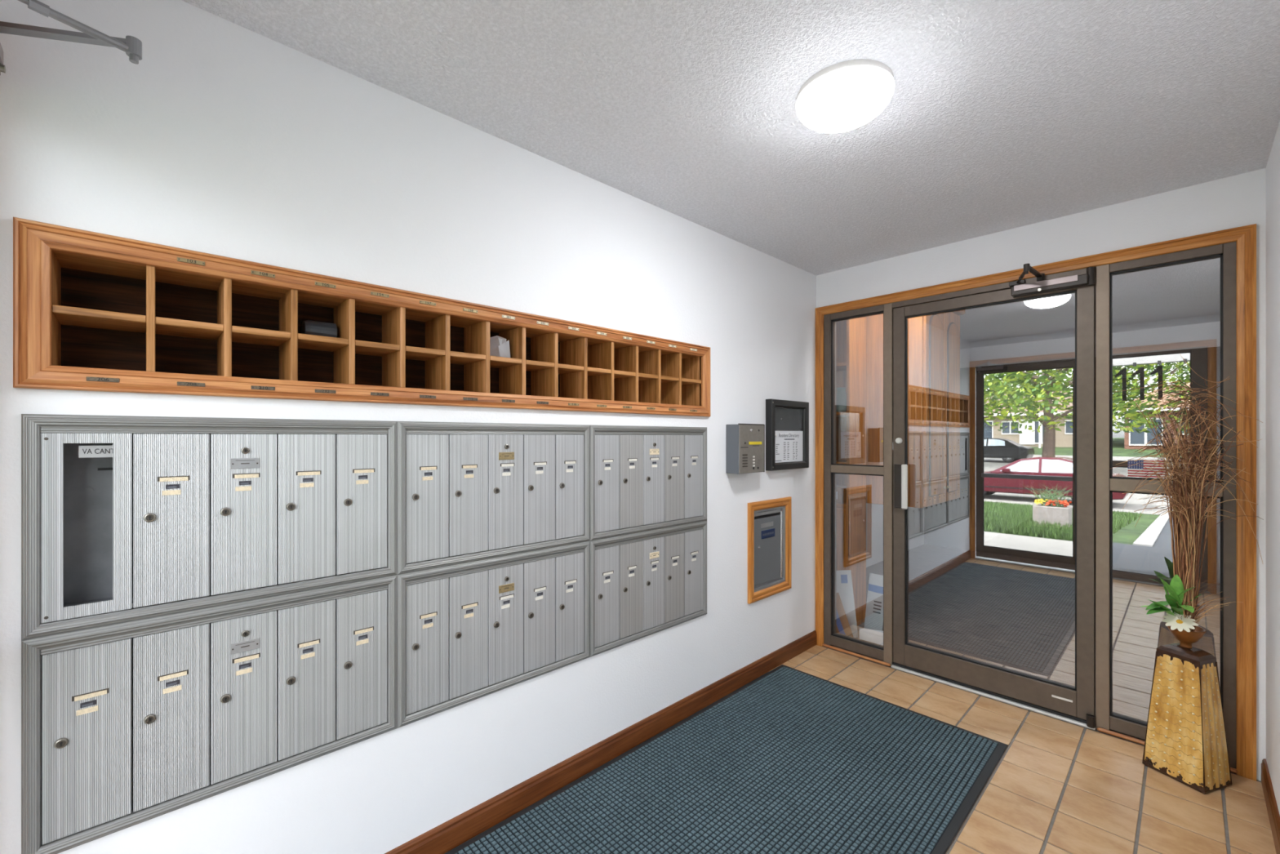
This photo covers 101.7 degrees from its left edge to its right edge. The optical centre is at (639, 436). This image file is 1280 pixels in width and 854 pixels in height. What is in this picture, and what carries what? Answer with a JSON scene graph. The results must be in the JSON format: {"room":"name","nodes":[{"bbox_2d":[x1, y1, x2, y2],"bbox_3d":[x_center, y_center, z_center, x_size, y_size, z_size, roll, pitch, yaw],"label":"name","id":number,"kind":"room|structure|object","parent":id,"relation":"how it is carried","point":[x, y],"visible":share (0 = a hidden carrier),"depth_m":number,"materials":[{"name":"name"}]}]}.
{"room":"apartment building lobby","nodes":[
{"label":"apartment building lobby","id":0,"kind":"room"},
{"bbox_2d":[0,0,816,853],"bbox_3d":[-0.206,0.176,2.350,3.743,2.482,0.300,0,0,-44],"label":"wall","id":1,"kind":"structure","parent":0,"point":[226,138],"depth_m":1.58,"materials":[{"name":"white paint"}]},
{"bbox_2d":[21,413,397,639],"bbox_3d":[-1.077,0.190,1.409,0.755,0.476,0.163,0,0,-44],"label":"mailbox","id":2,"kind":"object","parent":1,"relation":"attached to","point":[159,515],"visible":1,"depth_m":1.28,"materials":[{"name":"grey metal"}]},
{"bbox_2d":[21,574,397,853],"bbox_3d":[-1.077,0.665,1.409,0.755,0.476,0.163,0,0,-44],"label":"mailbox","id":3,"kind":"object","parent":1,"relation":"attached to","point":[124,725],"visible":1,"depth_m":1.28,"materials":[{"name":"grey metal"}]},
{"bbox_2d":[13,217,710,416],"bbox_3d":[-0.538,-0.279,1.942,2.291,0.354,0.206,0,0,-44],"label":"upper cabinet","id":4,"kind":"object","parent":1,"relation":"attached to","point":[93,311],"visible":1,"depth_m":1.49,"materials":[{"name":"brown wood"}]},
{"bbox_2d":[51,304,146,333],"bbox_3d":[-1.279,-0.278,1.242,0.149,0.017,0.175,0,0,-44],"label":"shelf","id":5,"kind":"object","parent":4,"relation":"attached to","point":[73,319],"depth_m":1.22,"materials":[{"name":"brown wood"}]},
{"bbox_2d":[155,316,223,340],"bbox_3d":[-1.167,-0.278,1.348,0.128,0.017,0.175,0,0,-44],"label":"shelf","id":6,"kind":"object","parent":4,"relation":"attached to","point":[166,329],"depth_m":1.33,"materials":[{"name":"brown wood"}]},
{"bbox_2d":[231,325,290,346],"bbox_3d":[-1.063,-0.278,1.448,0.128,0.017,0.175,0,0,-44],"label":"shelf","id":7,"kind":"object","parent":4,"relation":"attached to","point":[241,335],"depth_m":1.42,"materials":[{"name":"brown wood"}]},
{"bbox_2d":[301,320,337,337],"bbox_3d":[-0.967,-0.318,1.573,0.082,0.060,0.060,0,0,-44],"label":"box","id":8,"kind":"object","parent":4,"relation":"in","point":[308,326],"visible":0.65,"depth_m":1.55,"materials":[{"name":"black"}]},
{"bbox_2d":[297,333,349,351],"bbox_3d":[-0.959,-0.278,1.547,0.128,0.017,0.175,0,0,-44],"label":"shelf","id":9,"kind":"object","parent":4,"relation":"attached to","point":[306,343],"depth_m":1.52,"materials":[{"name":"brown wood"}]},
{"bbox_2d":[355,339,399,356],"bbox_3d":[-0.855,-0.278,1.646,0.128,0.017,0.175,0,0,-44],"label":"shelf","id":10,"kind":"object","parent":4,"relation":"attached to","point":[362,348],"depth_m":1.62,"materials":[{"name":"brown wood"}]},
{"bbox_2d":[405,346,445,360],"bbox_3d":[-0.750,-0.278,1.745,0.128,0.017,0.175,0,0,-44],"label":"shelf","id":11,"kind":"object","parent":4,"relation":"attached to","point":[412,353],"depth_m":1.72,"materials":[{"name":"brown wood"}]},
{"bbox_2d":[450,351,485,364],"bbox_3d":[-0.646,-0.278,1.845,0.128,0.017,0.175,0,0,-44],"label":"shelf","id":12,"kind":"object","parent":4,"relation":"attached to","point":[456,357],"depth_m":1.82,"materials":[{"name":"brown wood"}]},
{"bbox_2d":[489,335,510,357],"bbox_3d":[-0.541,-0.331,1.951,0.110,0.088,0.028,0,0,1],"label":"folded letter","id":13,"kind":"object","parent":4,"relation":"in","point":[499,346],"visible":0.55,"depth_m":1.95,"materials":[{"name":"white paper"}]},
{"bbox_2d":[489,355,521,368],"bbox_3d":[-0.542,-0.278,1.944,0.128,0.017,0.175,0,0,-44],"label":"shelf","id":14,"kind":"object","parent":4,"relation":"attached to","point":[515,362],"depth_m":1.92,"materials":[{"name":"brown wood"}]},
{"bbox_2d":[525,360,554,371],"bbox_3d":[-0.438,-0.278,2.043,0.128,0.017,0.175,0,0,-44],"label":"shelf","id":15,"kind":"object","parent":4,"relation":"attached to","point":[546,365],"depth_m":2.01,"materials":[{"name":"brown wood"}]},
{"bbox_2d":[558,363,583,373],"bbox_3d":[-0.334,-0.278,2.142,0.128,0.017,0.175,0,0,-44],"label":"shelf","id":16,"kind":"object","parent":4,"relation":"attached to","point":[576,368],"depth_m":2.11,"materials":[{"name":"brown wood"}]},
{"bbox_2d":[587,366,610,376],"bbox_3d":[-0.229,-0.278,2.241,0.128,0.017,0.175,0,0,-44],"label":"shelf","id":17,"kind":"object","parent":4,"relation":"attached to","point":[602,371],"depth_m":2.22,"materials":[{"name":"brown wood"}]},
{"bbox_2d":[613,369,635,378],"bbox_3d":[-0.125,-0.278,2.341,0.128,0.017,0.175,0,0,-44],"label":"shelf","id":18,"kind":"object","parent":4,"relation":"attached to","point":[624,374],"depth_m":2.31,"materials":[{"name":"brown wood"}]},
{"bbox_2d":[638,373,657,381],"bbox_3d":[-0.021,-0.278,2.440,0.128,0.017,0.175,0,0,-44],"label":"shelf","id":19,"kind":"object","parent":4,"relation":"attached to","point":[642,376],"depth_m":2.41,"materials":[{"name":"brown wood"}]},
{"bbox_2d":[661,375,679,382],"bbox_3d":[0.083,-0.278,2.539,0.128,0.017,0.175,0,0,-44],"label":"shelf","id":20,"kind":"object","parent":4,"relation":"attached to","point":[664,379],"depth_m":2.51,"materials":[{"name":"brown wood"}]},
{"bbox_2d":[681,377,701,385],"bbox_3d":[0.196,-0.278,2.647,0.152,0.017,0.175,0,0,-44],"label":"shelf","id":21,"kind":"object","parent":4,"relation":"attached to","point":[685,381],"depth_m":2.62,"materials":[{"name":"brown wood"}]},
{"bbox_2d":[397,421,590,574],"bbox_3d":[-0.530,0.190,1.929,0.755,0.476,0.163,0,0,-44],"label":"mailbox","id":22,"kind":"object","parent":1,"relation":"attached to","point":[467,492],"visible":1,"depth_m":1.82,"materials":[{"name":"grey metal"}]},
{"bbox_2d":[397,541,590,728],"bbox_3d":[-0.530,0.665,1.929,0.755,0.476,0.163,0,0,-44],"label":"mailbox","id":23,"kind":"object","parent":1,"relation":"attached to","point":[467,632],"visible":1,"depth_m":1.82,"materials":[{"name":"grey metal"}]},
{"bbox_2d":[384,630,817,853],"bbox_3d":[-0.086,1.321,2.248,3.435,0.092,0.013,0,0,-44],"label":"baseboard","id":24,"kind":"structure","parent":1,"relation":"attached to","point":[445,837],"depth_m":2.10,"materials":[{"name":"brown wood"}]},
{"bbox_2d":[590,520,706,657],"bbox_3d":[0.017,0.665,2.450,0.755,0.476,0.163,0,0,-44],"label":"mailbox","id":25,"kind":"object","parent":1,"relation":"attached to","point":[644,584],"visible":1,"depth_m":2.35,"materials":[{"name":"grey metal"}]},
{"bbox_2d":[590,425,706,541],"bbox_3d":[0.017,0.190,2.450,0.755,0.476,0.163,0,0,-44],"label":"mailbox","id":26,"kind":"object","parent":1,"relation":"attached to","point":[643,478],"visible":0.99,"depth_m":2.35,"materials":[{"name":"grey metal"}]},
{"bbox_2d":[725,423,764,473],"bbox_3d":[0.573,0.063,2.821,0.238,0.263,0.092,0,0,-44],"label":"intercom","id":27,"kind":"object","parent":1,"relation":"attached to","point":[744,442],"visible":1,"depth_m":2.76,"materials":[{"name":"grey metal"}]},
{"bbox_2d":[747,496,791,604],"bbox_3d":[0.736,0.650,3.090,0.444,0.561,0.108,0,0,-44],"label":"box","id":28,"kind":"object","parent":1,"relation":"attached to","point":[769,521],"visible":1,"depth_m":3.06,"materials":[{"name":"brown wood"}]},
{"bbox_2d":[754,508,780,516],"bbox_3d":[0.744,0.445,3.054,0.278,0.018,0.014,0,0,-44],"label":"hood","id":29,"kind":"object","parent":28,"relation":"attached to","point":[764,512],"depth_m":3.05,"materials":[{"name":"metal"}]},
{"bbox_2d":[762,531,773,535],"bbox_3d":[0.751,0.569,3.054,0.113,0.011,0.001,0,0,-44],"label":"print","id":30,"kind":"object","parent":28,"relation":"attached to","point":[764,533],"depth_m":3.05,"materials":[{"name":"blue paper"}]},
{"bbox_2d":[765,399,808,471],"bbox_3d":[0.903,-0.011,3.166,0.429,0.415,0.048,0,0,-44],"label":"case","id":31,"kind":"object","parent":1,"relation":"attached to","point":[780,415],"visible":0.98,"depth_m":3.14,"materials":[{"name":"black paint"}]},
{"bbox_2d":[775,431,802,462],"bbox_3d":[0.902,0.061,3.157,0.327,0.192,0.001,0,0,-44],"label":"sheet","id":32,"kind":"object","parent":31,"relation":"attached to","point":[788,444],"visible":1,"depth_m":3.16,"materials":[{"name":"white paper"}]},
{"bbox_2d":[775,438,797,461],"bbox_3d":[0.883,0.079,3.138,0.253,0.133,0.001,0,0,-44],"label":"print","id":33,"kind":"object","parent":32,"relation":"attached to","point":[786,449],"depth_m":3.14,"materials":[{"name":"grey paper"}]},
{"bbox_2d":[181,0,1279,349],"bbox_3d":[2.238,-1.190,2.689,7.750,0.250,4.120,0,0,-44],"label":"ceiling","id":34,"kind":"structure","parent":0,"point":[1000,115],"depth_m":1.67,"materials":[{"name":"white paint"}]},
{"bbox_2d":[795,58,894,133],"bbox_3d":[0.629,-1.020,1.609,0.284,0.090,0.284,0,0,-44],"label":"ceiling lamp","id":35,"kind":"object","parent":34,"relation":"attached to","point":[845,95],"visible":1,"depth_m":1.54,"materials":[{"name":"white glass"}]},
{"bbox_2d":[444,543,1276,853],"bbox_3d":[2.238,1.407,2.689,7.750,0.081,4.120,0,0,-44],"label":"floor","id":36,"kind":"structure","parent":0,"point":[1058,786],"depth_m":2.63,"materials":[{"name":"beige tile"}]},
{"bbox_2d":[444,664,1008,853],"bbox_3d":[0.244,1.361,1.769,2.754,0.010,1.131,0,0,-44],"label":"entrance mat","id":37,"kind":"object","parent":36,"relation":"on","point":[791,760],"visible":1,"depth_m":2.02,"materials":[{"name":"blue carpet"}]},
{"bbox_2d":[835,592,853,636],"bbox_3d":[1.346,1.237,3.569,0.055,0.330,0.272,0,0,-22],"label":"cardboard mailer","id":38,"kind":"object","parent":36,"relation":"on","point":[842,626],"visible":0.38,"depth_m":3.53,"materials":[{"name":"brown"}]},
{"bbox_2d":[835,569,857,637],"bbox_3d":[1.401,1.157,3.627,0.089,0.467,0.297,0,0,-38],"label":"poly mailer","id":39,"kind":"object","parent":36,"relation":"on","point":[844,587],"visible":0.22,"depth_m":3.59,"materials":[{"name":"white plastic"}]},
{"bbox_2d":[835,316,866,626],"bbox_3d":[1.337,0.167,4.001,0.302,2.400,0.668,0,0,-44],"label":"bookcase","id":40,"kind":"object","parent":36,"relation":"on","point":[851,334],"visible":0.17,"depth_m":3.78,"materials":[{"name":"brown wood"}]},
{"bbox_2d":[859,627,883,645],"bbox_3d":[1.516,1.315,3.384,0.170,0.104,0.065,0,0,23],"label":"poly mailer","id":41,"kind":"object","parent":36,"relation":"on","point":[874,636],"visible":0.55,"depth_m":3.39,"materials":[{"name":"white plastic"}]},
{"bbox_2d":[863,572,883,631],"bbox_3d":[1.565,1.145,3.471,0.138,0.451,0.070,0,0,43],"label":"poly mailer","id":42,"kind":"object","parent":36,"relation":"on","point":[873,620],"visible":0.82,"depth_m":3.46,"materials":[{"name":"white plastic"}]},
{"bbox_2d":[1142,622,1231,794],"bbox_3d":[2.207,1.068,2.108,0.172,0.598,0.198,0,0,-17],"label":"floor vase","id":43,"kind":"object","parent":36,"relation":"on","point":[1185,741],"visible":0.99,"depth_m":2.06,"materials":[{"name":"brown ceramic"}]},
{"bbox_2d":[1140,573,1201,615],"bbox_3d":[2.129,0.684,2.092,0.161,0.267,0.173,0,0,-44],"label":"leafy sprig","id":44,"kind":"object","parent":43,"relation":"in","point":[1175,588],"visible":0.94,"depth_m":2.09,"materials":[{"name":"green plant"}]},
{"bbox_2d":[1161,611,1198,631],"bbox_3d":[2.148,0.757,2.076,0.090,0.101,0.090,0,0,14],"label":"daisy","id":45,"kind":"object","parent":43,"relation":"on","point":[1185,624],"visible":0.96,"depth_m":2.07,"materials":[{"name":"beige plant"}]},
{"bbox_2d":[1176,619,1182,623],"bbox_3d":[2.149,0.736,2.077,0.018,0.015,0.018,0,0,12],"label":"flower","id":46,"kind":"object","parent":45,"relation":"on","point":[1178,621],"depth_m":2.07,"materials":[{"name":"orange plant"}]},
{"bbox_2d":[1111,353,1263,631],"bbox_3d":[2.176,0.241,2.089,0.516,1.133,0.255,0,0,-2],"label":"dried stems","id":47,"kind":"object","parent":43,"relation":"on","point":[1188,522],"visible":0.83,"depth_m":2.07,"materials":[{"name":"plant"}]},
{"bbox_2d":[866,502,924,567],"bbox_3d":[2.224,0.151,5.417,4.007,2.432,0.150,0,0,-44],"label":"wall","id":48,"kind":"structure","parent":0,"point":[874,512],"depth_m":5.68,"materials":[{"name":"white paint"}]},
{"bbox_2d":[816,168,1266,780],"bbox_3d":[1.815,0.651,2.854,0.120,3.432,2.358,0,0,-44],"label":"wall","id":49,"kind":"structure","parent":0,"point":[1238,200],"depth_m":2.36,"materials":[{"name":"white paint"}]},
{"bbox_2d":[822,643,890,666],"bbox_3d":[1.341,1.359,3.252,0.018,0.017,0.428,0,0,-44],"label":"trim","id":50,"kind":"structure","parent":49,"relation":"attached to","point":[824,644],"depth_m":3.23,"materials":[{"name":"brown wood"}]},
{"bbox_2d":[823,302,893,666],"bbox_3d":[1.382,0.284,3.280,0.091,2.166,0.438,0,0,-44],"label":"window","id":51,"kind":"structure","parent":49,"relation":"in","point":[885,652],"depth_m":3.30,"materials":[{"name":"brown metal"}]},
{"bbox_2d":[892,267,1086,308],"bbox_3d":[1.845,-0.782,2.797,0.085,0.034,0.915,0,0,-44],"label":"trim","id":52,"kind":"structure","parent":49,"relation":"attached to","point":[1004,286],"depth_m":2.80,"materials":[{"name":"brown metal"}]},
{"bbox_2d":[892,662,1086,723],"bbox_3d":[1.835,1.347,2.788,0.064,0.014,0.915,0,0,-44],"label":"trim","id":53,"kind":"structure","parent":49,"relation":"attached to","point":[1014,700],"depth_m":2.72,"materials":[{"name":"black"}]},
{"bbox_2d":[890,664,1095,729],"bbox_3d":[1.837,1.360,2.790,0.107,0.014,0.915,0,0,-44],"label":"trim","id":54,"kind":"structure","parent":49,"relation":"attached to","point":[986,695],"depth_m":2.71,"materials":[{"name":"grey metal"}]},
{"bbox_2d":[893,263,1095,728],"bbox_3d":[1.734,0.278,2.688,0.322,2.155,0.910,0,0,-44],"label":"door","id":55,"kind":"structure","parent":49,"relation":"in","point":[1078,701],"depth_m":2.58,"materials":[{"name":"brown metal"}]},
{"bbox_2d":[815,223,1256,780],"bbox_3d":[1.809,0.290,2.761,0.018,2.274,1.882,0,0,-44],"label":"trim","id":56,"kind":"structure","parent":49,"relation":"attached to","point":[1245,237],"depth_m":2.11,"materials":[{"name":"brown wood"}]},
{"bbox_2d":[1095,241,1236,768],"bbox_3d":[2.311,0.284,2.309,0.085,2.166,0.435,0,0,-44],"label":"window","id":57,"kind":"structure","parent":49,"relation":"in","point":[1107,718],"depth_m":2.32,"materials":[{"name":"brown metal"}]},
{"bbox_2d":[1128,459,1165,477],"bbox_3d":[2.268,0.143,2.334,0.001,0.076,0.122,0,0,-44],"label":"flag sticker","id":58,"kind":"object","parent":57,"relation":"attached to","point":[1131,469],"visible":0.82,"depth_m":2.34,"materials":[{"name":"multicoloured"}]},
{"bbox_2d":[1166,462,1195,478],"bbox_3d":[2.343,0.147,2.255,0.002,0.071,0.091,0,0,-44],"label":"sticker","id":59,"kind":"object","parent":57,"relation":"attached to","point":[1171,462],"visible":0.06,"depth_m":2.28,"materials":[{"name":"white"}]},
{"bbox_2d":[1097,727,1238,773],"bbox_3d":[2.276,1.359,2.270,0.018,0.017,0.431,0,0,-44],"label":"trim","id":60,"kind":"structure","parent":49,"relation":"attached to","point":[1100,729],"depth_m":2.35,"materials":[{"name":"brown wood"}]},
{"bbox_2d":[924,321,1220,584],"bbox_3d":[4.990,0.151,5.309,0.150,2.432,4.120,0,0,-44],"label":"wall","id":61,"kind":"structure","parent":0,"point":[1017,498],"depth_m":5.66,"materials":[{"name":"white paint"}]},
{"bbox_2d":[1266,120,1279,814],"bbox_3d":[1.265,0.176,0.805,3.743,2.482,0.150,0,0,-44],"label":"wall","id":62,"kind":"structure","parent":0,"point":[1273,167],"depth_m":1.89,"materials":[{"name":"white paint"}]},
{"bbox_2d":[1261,758,1279,853],"bbox_3d":[1.225,1.321,0.880,3.448,0.092,0.013,0,0,-44],"label":"baseboard","id":63,"kind":"structure","parent":62,"relation":"attached to","point":[1268,789],"depth_m":1.85,"materials":[{"name":"brown wood"}]},
{"bbox_3d":[-0.797,0.651,0.366,0.150,3.432,2.358,0,0,-44],"label":"wall","id":64,"kind":"structure","parent":0,"visible":0},
{"bbox_2d":[0,0,142,75],"bbox_3d":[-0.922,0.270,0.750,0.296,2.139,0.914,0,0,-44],"label":"door closer arm","id":65,"kind":"object","parent":64,"relation":"in","point":[131,46],"depth_m":1.01,"materials":[{"name":"grey metal"}]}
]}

